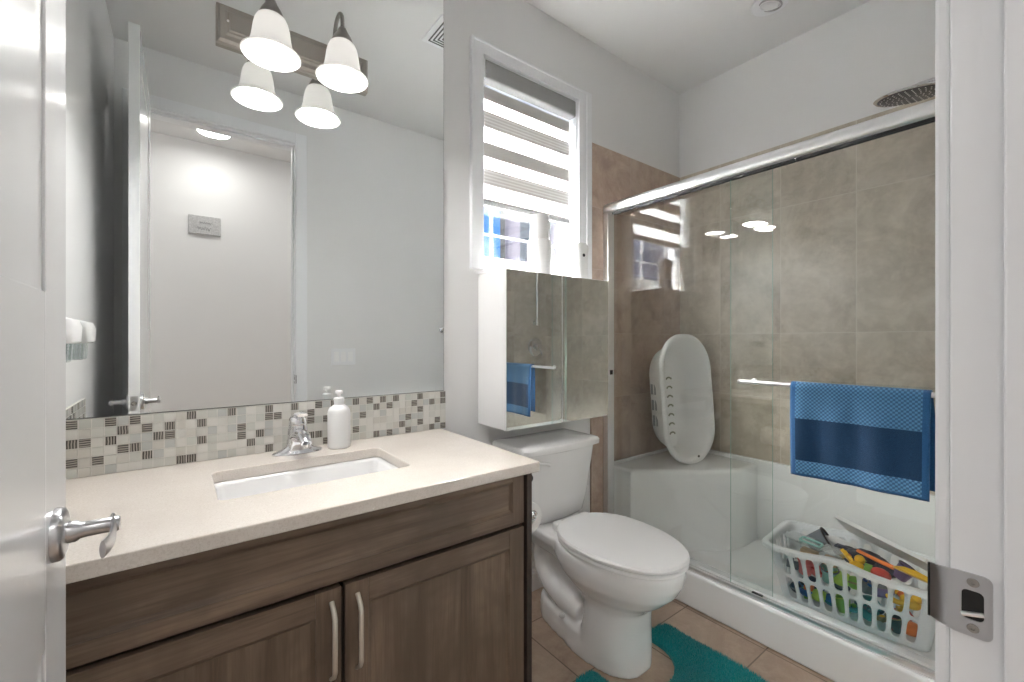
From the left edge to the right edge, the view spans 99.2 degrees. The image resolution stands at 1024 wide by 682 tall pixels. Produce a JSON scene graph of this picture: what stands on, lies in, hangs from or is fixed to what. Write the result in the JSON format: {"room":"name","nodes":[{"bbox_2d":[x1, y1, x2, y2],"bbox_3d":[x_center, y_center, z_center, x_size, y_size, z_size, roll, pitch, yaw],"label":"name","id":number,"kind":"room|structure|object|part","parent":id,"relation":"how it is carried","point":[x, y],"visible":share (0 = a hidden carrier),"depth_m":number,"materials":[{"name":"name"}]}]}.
{"room":"bathroom","nodes":[
{"label":"bathroom","id":0,"kind":"room"},
{"bbox_2d":[73,0,678,566],"bbox_3d":[-0.092,-0.204,1.991,3.055,2.740,0.140,0,0,-37],"label":"wall","id":1,"kind":"structure","parent":0,"point":[635,116],"depth_m":1.92,"materials":[{"name":"paint"}]},
{"bbox_2d":[66,0,443,419],"bbox_3d":[-0.720,-0.647,1.420,1.118,1.694,0.005,0,0,-37],"label":"wall mirror","id":2,"kind":"object","parent":1,"relation":"attached to","point":[240,232],"visible":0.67,"depth_m":1.33,"materials":[{"name":"grey mirror"}]},
{"bbox_2d":[216,0,368,94],"bbox_3d":[-0.632,-0.936,1.340,0.449,0.231,0.230,0,0,-37],"label":"vanity light","id":3,"kind":"object","parent":2,"relation":"attached to","point":[265,38],"visible":1,"depth_m":1.31,"materials":[{"name":"white glass"}]},
{"bbox_3d":[-0.693,-0.877,1.257,0.157,0.113,0.157,0,0,-37],"label":"lamp shade","id":4,"kind":"part","parent":3,"relation":"part of","materials":[{"name":"white glass"}]},
{"bbox_3d":[-0.693,-0.890,1.257,0.052,0.089,0.052,0,0,-37],"label":"bulb","id":5,"kind":"part","parent":3,"relation":"part of","materials":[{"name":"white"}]},
{"bbox_3d":[-0.716,-0.990,1.287,0.069,0.124,0.145,0,0,-37],"label":"arm","id":6,"kind":"part","parent":3,"relation":"part of","materials":[{"name":"silver metal"}]},
{"bbox_3d":[-0.532,-0.877,1.369,0.157,0.113,0.157,0,0,-37],"label":"lamp shade","id":7,"kind":"part","parent":3,"relation":"part of","materials":[{"name":"white glass"}]},
{"bbox_3d":[-0.558,-0.990,1.403,0.069,0.124,0.153,0,0,-37],"label":"arm","id":8,"kind":"part","parent":3,"relation":"part of","materials":[{"name":"silver metal"}]},
{"bbox_3d":[-0.532,-0.890,1.369,0.052,0.089,0.052,0,0,-37],"label":"bulb","id":9,"kind":"part","parent":3,"relation":"part of","materials":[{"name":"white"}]},
{"bbox_2d":[66,391,445,478],"bbox_3d":[-0.715,0.276,1.423,1.118,0.148,0.008,0,0,-37],"label":"backsplash","id":10,"kind":"structure","parent":1,"relation":"attached to","point":[105,445],"depth_m":1.29,"materials":[{"name":"white tile"}]},
{"bbox_2d":[470,34,591,278],"bbox_3d":[0.079,-0.792,2.100,0.731,0.977,0.153,0,0,-37],"label":"window","id":11,"kind":"structure","parent":1,"relation":"in","point":[579,229],"depth_m":2.02,"materials":[{"name":"white paint"}]},
{"bbox_3d":[0.043,-0.790,2.128,0.567,0.860,0.045,0,0,-37],"label":"frame","id":12,"kind":"part","parent":11,"relation":"part of","materials":[{"name":"white paint"}]},
{"bbox_2d":[484,57,576,224],"bbox_3d":[0.085,-0.908,2.070,0.565,0.624,0.072,0,0,-37],"label":"zebra blind","id":13,"kind":"object","parent":11,"relation":"attached to","point":[527,123],"visible":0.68,"depth_m":2.06,"materials":[{"name":"grey fabric"}]},
{"bbox_3d":[0.079,-0.609,2.077,0.543,0.026,0.022,0,0,-37],"label":"rail","id":14,"kind":"part","parent":13,"relation":"part of","materials":[{"name":"white plastic"}]},
{"bbox_3d":[0.318,-0.883,2.225,0.006,0.501,0.007,0,0,-37],"label":"pull chain","id":15,"kind":"part","parent":13,"relation":"part of","materials":[{"name":"white plastic"}]},
{"bbox_2d":[532,567,542,590],"bbox_3d":[0.059,1.113,2.009,0.903,0.105,0.014,0,0,-37],"label":"baseboard","id":16,"kind":"structure","parent":1,"relation":"attached to","point":[536,583],"depth_m":2.04,"materials":[{"name":"white paint"}]},
{"bbox_2d":[478,268,607,430],"bbox_3d":[0.156,0.035,1.963,0.602,0.637,0.202,0,0,-37],"label":"upper cabinet","id":17,"kind":"object","parent":1,"relation":"attached to","point":[543,337],"visible":1,"depth_m":1.83,"materials":[{"name":"white plastic"}]},
{"bbox_3d":[0.091,0.035,1.799,0.300,0.637,0.014,0,0,-37],"label":"door","id":18,"kind":"part","parent":17,"relation":"part of","materials":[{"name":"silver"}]},
{"bbox_2d":[506,269,561,430],"bbox_3d":[0.096,0.035,1.793,0.296,0.633,0.003,0,0,-37],"label":"mirror","id":19,"kind":"object","parent":17,"relation":"attached to","point":[533,299],"depth_m":1.78,"materials":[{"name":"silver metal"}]},
{"bbox_2d":[528,213,551,273],"bbox_3d":[0.122,-0.421,1.930,0.106,0.274,0.106,0,0,-37],"label":"bottle","id":20,"kind":"object","parent":17,"relation":"on","point":[539,244],"visible":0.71,"depth_m":1.89,"materials":[{"name":"white plastic"}]},
{"bbox_2d":[570,242,588,277],"bbox_3d":[0.315,-0.370,2.043,0.088,0.172,0.072,0,0,-37],"label":"air freshener","id":21,"kind":"object","parent":17,"relation":"on","point":[578,250],"visible":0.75,"depth_m":2.01,"materials":[{"name":"white plastic"}]},
{"bbox_2d":[562,276,607,421],"bbox_3d":[0.336,0.035,1.975,0.298,0.633,0.003,0,0,-37],"label":"mirror","id":22,"kind":"object","parent":17,"relation":"attached to","point":[584,300],"depth_m":1.97,"materials":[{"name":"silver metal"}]},
{"bbox_2d":[590,143,679,512],"bbox_3d":[0.739,0.064,2.529,0.823,2.205,0.009,0,0,-37],"label":"wall tile","id":23,"kind":"structure","parent":1,"relation":"attached to","point":[646,238],"depth_m":2.48,"materials":[{"name":"brown tile"}]},
{"bbox_2d":[532,587,833,681],"bbox_3d":[0.402,1.206,1.341,3.055,0.080,1.732,0,0,-37],"label":"floor","id":24,"kind":"structure","parent":0,"point":[553,660],"depth_m":1.63,"materials":[{"name":"beige tile"}]},
{"bbox_2d":[66,473,532,681],"bbox_3d":[-0.544,0.774,1.168,1.096,0.784,0.618,0,0,-37],"label":"vanity cabinet","id":25,"kind":"object","parent":24,"relation":"on","point":[438,588],"visible":0.91,"depth_m":0.95,"materials":[{"name":"brown wood"}]},
{"bbox_3d":[-0.595,0.791,0.791,0.548,0.514,0.020,0,0,-37],"label":"door","id":26,"kind":"part","parent":25,"relation":"part of","materials":[{"name":"brown wood"}]},
{"bbox_2d":[66,429,539,583],"bbox_3d":[-0.543,0.366,1.178,1.110,0.030,0.606,0,0,-37],"label":"countertop","id":27,"kind":"structure","parent":25,"relation":"on","point":[168,512],"depth_m":1.01,"materials":[{"name":"beige stone"}]},
{"bbox_2d":[272,412,321,456],"bbox_3d":[-0.643,0.283,1.331,0.144,0.134,0.153,0,0,-37],"label":"sink faucet","id":28,"kind":"object","parent":27,"relation":"on","point":[298,441],"visible":1,"depth_m":1.34,"materials":[{"name":"silver metal"}]},
{"bbox_3d":[-0.660,0.239,1.353,0.053,0.046,0.095,0,0,-37],"label":"lever","id":29,"kind":"part","parent":28,"relation":"part of","materials":[{"name":"silver metal"}]},
{"bbox_3d":[-0.636,0.294,1.321,0.055,0.050,0.128,0,0,-37],"label":"spout","id":30,"kind":"part","parent":28,"relation":"part of","materials":[{"name":"silver metal"}]},
{"bbox_2d":[214,457,397,499],"bbox_3d":[-0.543,0.451,1.197,0.512,0.139,0.322,0,0,-37],"label":"sink basin","id":31,"kind":"object","parent":27,"relation":"in","point":[226,490],"visible":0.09,"depth_m":1.28,"materials":[{"name":"white ceramic"}]},
{"bbox_2d":[327,390,349,448],"bbox_3d":[-0.572,0.257,1.442,0.071,0.187,0.071,0,0,-37],"label":"soap dispenser","id":32,"kind":"object","parent":27,"relation":"on","point":[338,415],"visible":1,"depth_m":1.41,"materials":[{"name":"white plastic"}]},
{"bbox_3d":[-0.379,0.643,0.926,0.011,0.172,0.033,0,0,-37],"label":"handle","id":33,"kind":"part","parent":25,"relation":"part of","materials":[{"name":"silver metal"}]},
{"bbox_3d":[-0.335,0.643,0.959,0.011,0.172,0.033,0,0,-37],"label":"handle","id":34,"kind":"part","parent":25,"relation":"part of","materials":[{"name":"silver metal"}]},
{"bbox_3d":[-0.171,0.791,1.113,0.502,0.514,0.020,0,0,-37],"label":"door","id":35,"kind":"part","parent":25,"relation":"part of","materials":[{"name":"brown wood"}]},
{"bbox_3d":[0.043,0.774,1.270,0.018,0.783,0.024,0,0,-37],"label":"panel","id":36,"kind":"part","parent":25,"relation":"part of","materials":[{"name":"brown wood"}]},
{"bbox_2d":[532,510,537,521],"bbox_3d":[0.016,0.541,1.382,0.072,0.040,0.144,0,0,-37],"label":"toilet paper holder","id":37,"kind":"object","parent":25,"relation":"attached to","point":[534,513],"visible":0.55,"depth_m":1.34,"materials":[{"name":"silver metal"}]},
{"bbox_2d":[532,502,541,532],"bbox_3d":[0.025,0.555,1.401,0.099,0.099,0.100,0,0,-37],"label":"toilet roll","id":38,"kind":"object","parent":37,"relation":"on","point":[535,524],"visible":0.12,"depth_m":1.38,"materials":[{"name":"white paper"}]},
{"bbox_2d":[492,428,689,678],"bbox_3d":[0.317,0.795,1.717,0.441,0.742,0.775,0,0,-37],"label":"toilet","id":39,"kind":"object","parent":24,"relation":"on","point":[603,576],"visible":0.91,"depth_m":1.58,"materials":[{"name":"white ceramic"}]},
{"bbox_3d":[0.124,0.496,1.762,0.071,0.032,0.026,0,0,-37],"label":"flush lever","id":40,"kind":"part","parent":39,"relation":"part of","materials":[{"name":"white plastic"}]},
{"bbox_3d":[0.161,0.443,1.922,0.441,0.038,0.261,0,0,-37],"label":"tank lid","id":41,"kind":"part","parent":39,"relation":"part of","materials":[{"name":"white ceramic"}]},
{"bbox_3d":[0.159,0.614,1.924,0.410,0.301,0.242,0,0,-37],"label":"tank","id":42,"kind":"part","parent":39,"relation":"part of","materials":[{"name":"white ceramic"}]},
{"bbox_3d":[0.325,0.965,1.707,0.358,0.403,0.730,0,0,-37],"label":"bowl","id":43,"kind":"part","parent":39,"relation":"part of","materials":[{"name":"white ceramic"}]},
{"bbox_3d":[0.399,0.753,1.609,0.366,0.015,0.498,0,0,-37],"label":"seat","id":44,"kind":"part","parent":39,"relation":"part of","materials":[{"name":"white plastic"}]},
{"bbox_3d":[0.399,0.731,1.609,0.373,0.024,0.503,0,0,-37],"label":"lid","id":45,"kind":"part","parent":39,"relation":"part of","materials":[{"name":"white plastic"}]},
{"bbox_2d":[576,623,766,681],"bbox_3d":[0.588,1.151,1.382,0.559,0.028,0.609,0,0,-37],"label":"bath mat","id":46,"kind":"object","parent":24,"relation":"on","point":[693,661],"visible":1,"depth_m":1.55,"materials":[{"name":"teal fabric"}]},
{"bbox_2d":[614,448,934,681],"bbox_3d":[1.214,0.906,1.959,0.754,0.520,1.471,0,0,-37],"label":"shower pan","id":47,"kind":"object","parent":24,"relation":"on","point":[690,503],"visible":0.44,"depth_m":2.15,"materials":[{"name":"white plastic"}]},
{"bbox_2d":[649,334,714,463],"bbox_3d":[0.941,0.315,2.456,0.424,0.706,0.200,0,0,-31],"label":"baby bath","id":48,"kind":"object","parent":47,"relation":"on","point":[682,407],"visible":1,"depth_m":2.50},
{"bbox_2d":[603,99,934,680],"bbox_3d":[0.937,0.142,1.749,0.114,1.744,1.470,0,0,-37],"label":"shower door frame","id":49,"kind":"structure","parent":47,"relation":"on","point":[921,114],"depth_m":1.68,"materials":[{"name":"silver metal"}]},
{"bbox_3d":[0.952,-0.700,1.760,0.068,0.060,1.470,0,0,-37],"label":"header rail","id":50,"kind":"part","parent":49,"relation":"part of","materials":[{"name":"silver metal"}]},
{"bbox_2d":[790,381,934,501],"bbox_3d":[1.121,0.309,1.423,0.049,0.330,0.375,0,0,-37],"label":"hand towel","id":51,"kind":"object","parent":49,"relation":"hanging from","point":[874,438],"visible":0.98,"depth_m":1.39,"materials":[{"name":"blue fabric"}]},
{"bbox_2d":[762,520,934,651],"bbox_3d":[1.347,0.944,1.722,0.368,0.266,0.566,0,0,-42],"label":"laundry basket","id":52,"kind":"object","parent":47,"relation":"on","point":[922,642],"visible":0.66,"depth_m":1.66,"materials":[{"name":"white plastic"}]},
{"bbox_2d":[786,557,798,569],"bbox_3d":[1.159,0.908,1.790,0.056,0.045,0.042,0,0,-37],"label":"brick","id":53,"kind":"object","parent":52,"relation":"in","point":[795,560],"visible":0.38,"depth_m":1.77,"materials":[{"name":"grey plastic"}]},
{"bbox_2d":[789,582,801,592],"bbox_3d":[1.178,1.020,1.807,0.049,0.043,0.049,0,0,-11],"label":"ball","id":54,"kind":"object","parent":52,"relation":"in","point":[792,586],"visible":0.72,"depth_m":1.80,"materials":[{"name":"blue plastic"}]},
{"bbox_2d":[797,558,813,575],"bbox_3d":[1.186,0.911,1.757,0.063,0.064,0.062,0,0,10],"label":"cup","id":55,"kind":"object","parent":52,"relation":"in","point":[809,565],"visible":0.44,"depth_m":1.75,"materials":[{"name":"red plastic"}]},
{"bbox_2d":[799,584,813,596],"bbox_3d":[1.200,1.010,1.783,0.047,0.057,0.081,0,-1,-42],"label":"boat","id":56,"kind":"object","parent":52,"relation":"in","point":[803,591],"visible":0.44,"depth_m":1.77,"materials":[{"name":"blue plastic"}]},
{"bbox_2d":[798,576,823,590],"bbox_3d":[1.253,1.026,1.826,0.092,0.080,0.092,0,0,10],"label":"ball","id":57,"kind":"object","parent":52,"relation":"in","point":[811,578],"visible":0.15,"depth_m":1.82,"materials":[{"name":"blue plastic"}]},
{"bbox_2d":[802,587,826,601],"bbox_3d":[1.222,1.025,1.752,0.083,0.054,0.060,0,0,16],"label":"fish","id":58,"kind":"object","parent":52,"relation":"in","point":[815,596],"visible":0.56,"depth_m":1.74},
{"bbox_2d":[785,533,844,571],"bbox_3d":[1.229,0.850,1.765,0.111,0.095,0.199,0,0,-42],"label":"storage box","id":59,"kind":"object","parent":52,"relation":"in","point":[804,549],"visible":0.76,"depth_m":1.75,"materials":[{"name":"plastic"}]},
{"bbox_2d":[811,566,823,576],"bbox_3d":[1.212,0.911,1.731,0.050,0.049,0.056,0,0,-27],"label":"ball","id":60,"kind":"object","parent":52,"relation":"in","point":[812,568],"visible":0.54,"depth_m":1.72,"materials":[{"name":"red plastic"}]},
{"bbox_2d":[805,527,832,551],"bbox_3d":[1.305,0.846,1.845,0.110,0.110,0.092,0,0,23],"label":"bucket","id":61,"kind":"object","parent":52,"relation":"in","point":[818,535],"visible":0.71,"depth_m":1.83,"materials":[{"name":"grey plastic"}]},
{"bbox_2d":[825,593,831,605],"bbox_3d":[1.258,1.020,1.720,0.051,0.045,0.051,0,0,-18],"label":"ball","id":62,"kind":"object","parent":52,"relation":"in","point":[828,601],"visible":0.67,"depth_m":1.71,"materials":[{"name":"blue plastic"}]},
{"bbox_2d":[820,563,839,583],"bbox_3d":[1.236,0.910,1.697,0.062,0.067,0.062,0,0,-23],"label":"cup","id":63,"kind":"object","parent":52,"relation":"in","point":[825,577],"visible":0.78,"depth_m":1.69,"materials":[{"name":"teal plastic"}]},
{"bbox_2d":[827,571,850,585],"bbox_3d":[1.260,0.915,1.682,0.061,0.055,0.089,0,0,-29],"label":"fish","id":64,"kind":"object","parent":52,"relation":"in","point":[838,578],"visible":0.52,"depth_m":1.66},
{"bbox_2d":[825,535,857,548],"bbox_3d":[1.377,0.859,1.823,0.063,0.066,0.163,0,0,-33],"label":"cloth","id":65,"kind":"object","parent":52,"relation":"in","point":[833,540],"visible":0.2,"depth_m":1.82,"materials":[{"name":"white fabric"}]},
{"bbox_2d":[834,584,850,591],"bbox_3d":[1.327,1.016,1.759,0.061,0.056,0.061,0,0,-18],"label":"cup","id":66,"kind":"object","parent":52,"relation":"in","point":[837,587],"visible":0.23,"depth_m":1.77,"materials":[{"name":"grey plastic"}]},
{"bbox_2d":[836,594,850,612],"bbox_3d":[1.284,1.019,1.697,0.061,0.066,0.059,0,0,43],"label":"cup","id":67,"kind":"object","parent":52,"relation":"in","point":[839,599],"visible":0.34,"depth_m":1.68,"materials":[{"name":"green plastic"}]},
{"bbox_2d":[840,548,852,561],"bbox_3d":[1.295,0.832,1.679,0.043,0.057,0.058,0,0,13],"label":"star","id":68,"kind":"object","parent":52,"relation":"in","point":[846,554],"visible":0.96,"depth_m":1.67,"materials":[{"name":"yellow plastic"}]},
{"bbox_2d":[848,576,856,589],"bbox_3d":[1.291,0.911,1.644,0.053,0.047,0.054,0,0,-8],"label":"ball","id":69,"kind":"object","parent":52,"relation":"in","point":[852,581],"visible":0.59,"depth_m":1.63,"materials":[{"name":"green plastic"}]},
{"bbox_2d":[849,603,857,612],"bbox_3d":[1.310,1.020,1.661,0.064,0.036,0.060,0,0,-15],"label":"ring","id":70,"kind":"object","parent":52,"relation":"in","point":[854,608],"visible":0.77,"depth_m":1.65,"materials":[{"name":"teal plastic"}]},
{"bbox_2d":[849,555,865,568],"bbox_3d":[1.310,0.844,1.649,0.078,0.060,0.043,0,0,-20],"label":"duck","id":71,"kind":"object","parent":52,"relation":"in","point":[860,560],"visible":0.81,"depth_m":1.64},
{"bbox_2d":[833,543,895,578],"bbox_3d":[1.383,0.859,1.712,0.100,0.072,0.212,0,0,-37],"label":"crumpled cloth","id":72,"kind":"object","parent":52,"relation":"in","point":[836,549],"visible":0.52,"depth_m":1.70,"materials":[{"name":"multicoloured fabric"}]},
{"bbox_2d":[862,578,871,594],"bbox_3d":[1.318,0.910,1.615,0.062,0.058,0.048,0,0,-9],"label":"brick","id":73,"kind":"object","parent":52,"relation":"in","point":[866,584],"visible":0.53,"depth_m":1.60,"materials":[{"name":"grey plastic"}]},
{"bbox_2d":[854,595,884,614],"bbox_3d":[1.381,1.026,1.685,0.092,0.080,0.092,0,0,0],"label":"ball","id":74,"kind":"object","parent":52,"relation":"in","point":[866,597],"visible":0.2,"depth_m":1.67,"materials":[{"name":"teal plastic"}]},
{"bbox_2d":[863,605,879,621],"bbox_3d":[1.337,1.018,1.633,0.053,0.043,0.041,0,0,-18],"label":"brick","id":75,"kind":"object","parent":52,"relation":"in","point":[867,611],"visible":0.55,"depth_m":1.62,"materials":[{"name":"teal plastic"}]},
{"bbox_2d":[863,563,891,579],"bbox_3d":[1.347,0.850,1.606,0.054,0.050,0.077,0,0,-33],"label":"fish","id":76,"kind":"object","parent":52,"relation":"in","point":[877,571],"visible":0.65,"depth_m":1.59},
{"bbox_2d":[834,514,928,571],"bbox_3d":[1.440,0.785,1.690,0.130,0.144,0.311,0,0,-24],"label":"lid","id":77,"kind":"object","parent":52,"relation":"in","point":[873,538],"visible":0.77,"depth_m":1.67,"materials":[{"name":"white plastic"}]},
{"bbox_2d":[877,615,885,622],"bbox_3d":[1.366,1.021,1.604,0.057,0.028,0.060,0,0,-12],"label":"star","id":78,"kind":"object","parent":52,"relation":"in","point":[882,618],"visible":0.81,"depth_m":1.59,"materials":[{"name":"yellow plastic"}]},
{"bbox_2d":[871,584,894,597],"bbox_3d":[1.341,0.903,1.594,0.049,0.066,0.083,0,0,-36],"label":"boat","id":79,"kind":"object","parent":52,"relation":"in","point":[882,590],"visible":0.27,"depth_m":1.57,"materials":[{"name":"purple plastic"}]},
{"bbox_2d":[856,549,927,582],"bbox_3d":[1.389,0.816,1.589,0.064,0.032,0.215,0,0,-19],"label":"shovel","id":80,"kind":"object","parent":52,"relation":"in","point":[908,571],"visible":0.9,"depth_m":1.56,"materials":[{"name":"orange plastic"}]},
{"bbox_3d":[1.356,0.815,1.630,0.016,0.018,0.115,10,1,-28],"label":"handle","id":81,"kind":"part","parent":80,"relation":"part of","materials":[{"name":"orange plastic"}]},
{"bbox_2d":[884,613,901,633],"bbox_3d":[1.385,1.019,1.578,0.059,0.065,0.059,0,0,-7],"label":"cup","id":82,"kind":"object","parent":52,"relation":"in","point":[896,623],"visible":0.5,"depth_m":1.56,"materials":[{"name":"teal plastic"}]},
{"bbox_2d":[885,590,903,605],"bbox_3d":[1.371,0.911,1.557,0.066,0.037,0.065,0,0,39],"label":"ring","id":83,"kind":"object","parent":52,"relation":"in","point":[897,592],"visible":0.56,"depth_m":1.54,"materials":[{"name":"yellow plastic"}]},
{"bbox_2d":[885,605,913,620],"bbox_3d":[1.435,1.006,1.621,0.083,0.058,0.048,0,0,23],"label":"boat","id":84,"kind":"object","parent":52,"relation":"in","point":[898,608],"visible":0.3,"depth_m":1.61,"materials":[{"name":"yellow plastic"}]},
{"bbox_2d":[893,560,915,581],"bbox_3d":[1.447,0.849,1.604,0.060,0.072,0.070,0,0,-37],"label":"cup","id":85,"kind":"object","parent":52,"relation":"in","point":[901,576],"visible":0.72,"depth_m":1.60,"materials":[{"name":"purple plastic"}]},
{"bbox_2d":[892,618,917,636],"bbox_3d":[1.413,1.021,1.552,0.061,0.045,0.080,0,0,-27],"label":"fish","id":86,"kind":"object","parent":52,"relation":"in","point":[912,627],"visible":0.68,"depth_m":1.53},
{"bbox_2d":[899,594,921,610],"bbox_3d":[1.400,0.905,1.520,0.045,0.063,0.079,0,0,-27],"label":"duck","id":87,"kind":"object","parent":52,"relation":"in","point":[915,601],"visible":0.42,"depth_m":1.51},
{"bbox_2d":[524,0,870,94],"bbox_3d":[0.402,-1.624,1.341,3.055,0.100,1.732,0,0,-37],"label":"ceiling","id":88,"kind":"structure","parent":0,"point":[682,45],"depth_m":2.19,"materials":[{"name":"paint"}]},
{"bbox_2d":[751,0,788,16],"bbox_3d":[1.203,-1.566,2.031,0.160,0.035,0.160,0,0,-37],"label":"recessed light","id":89,"kind":"object","parent":88,"relation":"in","point":[760,8],"visible":1,"depth_m":2.04,"materials":[{"name":"white paint"}]},
{"bbox_2d":[679,0,934,177],"bbox_3d":[1.606,-0.204,2.183,0.120,2.740,1.612,0,0,-37],"label":"wall","id":90,"kind":"structure","parent":0,"point":[832,74],"depth_m":2.20,"materials":[{"name":"paint"}]},
{"bbox_2d":[680,96,934,494],"bbox_3d":[1.519,-0.137,2.191,0.009,1.805,1.492,0,0,-37],"label":"wall tile","id":91,"kind":"structure","parent":90,"relation":"attached to","point":[854,226],"depth_m":2.19,"materials":[{"name":"beige tile"}]},
{"bbox_3d":[0.891,-0.204,0.699,2.815,2.740,0.123,0,0,-37],"label":"wall","id":92,"kind":"structure","parent":0,"visible":0},
{"bbox_2d":[0,0,120,681],"bbox_3d":[-0.407,-0.048,0.296,0.159,2.404,0.783,0,0,-37],"label":"door","id":93,"kind":"structure","parent":92,"relation":"in","point":[37,529],"depth_m":0.48,"materials":[{"name":"white paint"}]},
{"bbox_3d":[-0.404,-0.048,0.292,0.035,2.404,0.773,0,0,-37],"label":"panel","id":94,"kind":"part","parent":93,"relation":"part of","materials":[{"name":"white paint"}]},
{"bbox_3d":[-0.539,0.246,0.549,0.062,0.066,0.123,0,0,-37],"label":"handle","id":95,"kind":"part","parent":93,"relation":"part of","materials":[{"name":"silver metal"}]},
{"bbox_2d":[928,0,1023,681],"bbox_3d":[0.152,-0.079,0.139,0.893,2.490,0.151,0,0,-37],"label":"door frame","id":96,"kind":"structure","parent":92,"relation":"attached to","point":[976,576],"depth_m":0.40,"materials":[{"name":"white paint"}]},
{"bbox_3d":[0.113,-0.079,0.191,0.893,2.490,0.011,0,0,-37],"label":"casing","id":97,"kind":"part","parent":96,"relation":"part of","materials":[{"name":"white paint"}]},
{"bbox_3d":[0.421,0.244,0.410,0.006,0.058,0.043,0,0,-29],"label":"strike plate","id":98,"kind":"part","parent":96,"relation":"part of","materials":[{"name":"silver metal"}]},
{"bbox_3d":[1.637,0.063,1.349,0.823,2.205,0.009,0,0,-37],"label":"wall tile","id":99,"kind":"structure","parent":92,"relation":"attached to","visible":0},
{"bbox_2d":[873,77,934,106],"bbox_3d":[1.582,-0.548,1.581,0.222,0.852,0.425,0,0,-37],"label":"shower head","id":100,"kind":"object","parent":99,"relation":"attached to","point":[925,89],"depth_m":1.65,"materials":[{"name":"silver metal"}]},
{"bbox_3d":[-0.729,-0.204,0.405,0.120,2.740,1.612,0,0,-37],"label":"wall","id":101,"kind":"structure","parent":0,"visible":0},
{"bbox_2d":[66,317,82,361],"bbox_3d":[-1.066,-0.004,1.017,0.084,0.109,0.110,0,0,-37],"label":"wall dispenser","id":102,"kind":"object","parent":101,"relation":"attached to","point":[74,327],"visible":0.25,"depth_m":1.00,"materials":[{"name":"white plastic"}]},
{"label":"outside","id":103,"kind":"structure","parent":0,"visible":0},
{"bbox_2d":[500,210,556,266],"bbox_3d":[5.685,-3.034,19.934,12.800,10.400,8.800,0,0,0],"label":"house","id":104,"kind":"structure","parent":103,"point":[513,225],"depth_m":15.95,"materials":[{"name":"grey paint"}]},
{"bbox_3d":[-0.346,-2.834,16.008,0.170,10.000,0.200,0,0,0],"label":"corner post","id":105,"kind":"part","parent":104,"relation":"part of","materials":[{"name":"white"}]}
]}

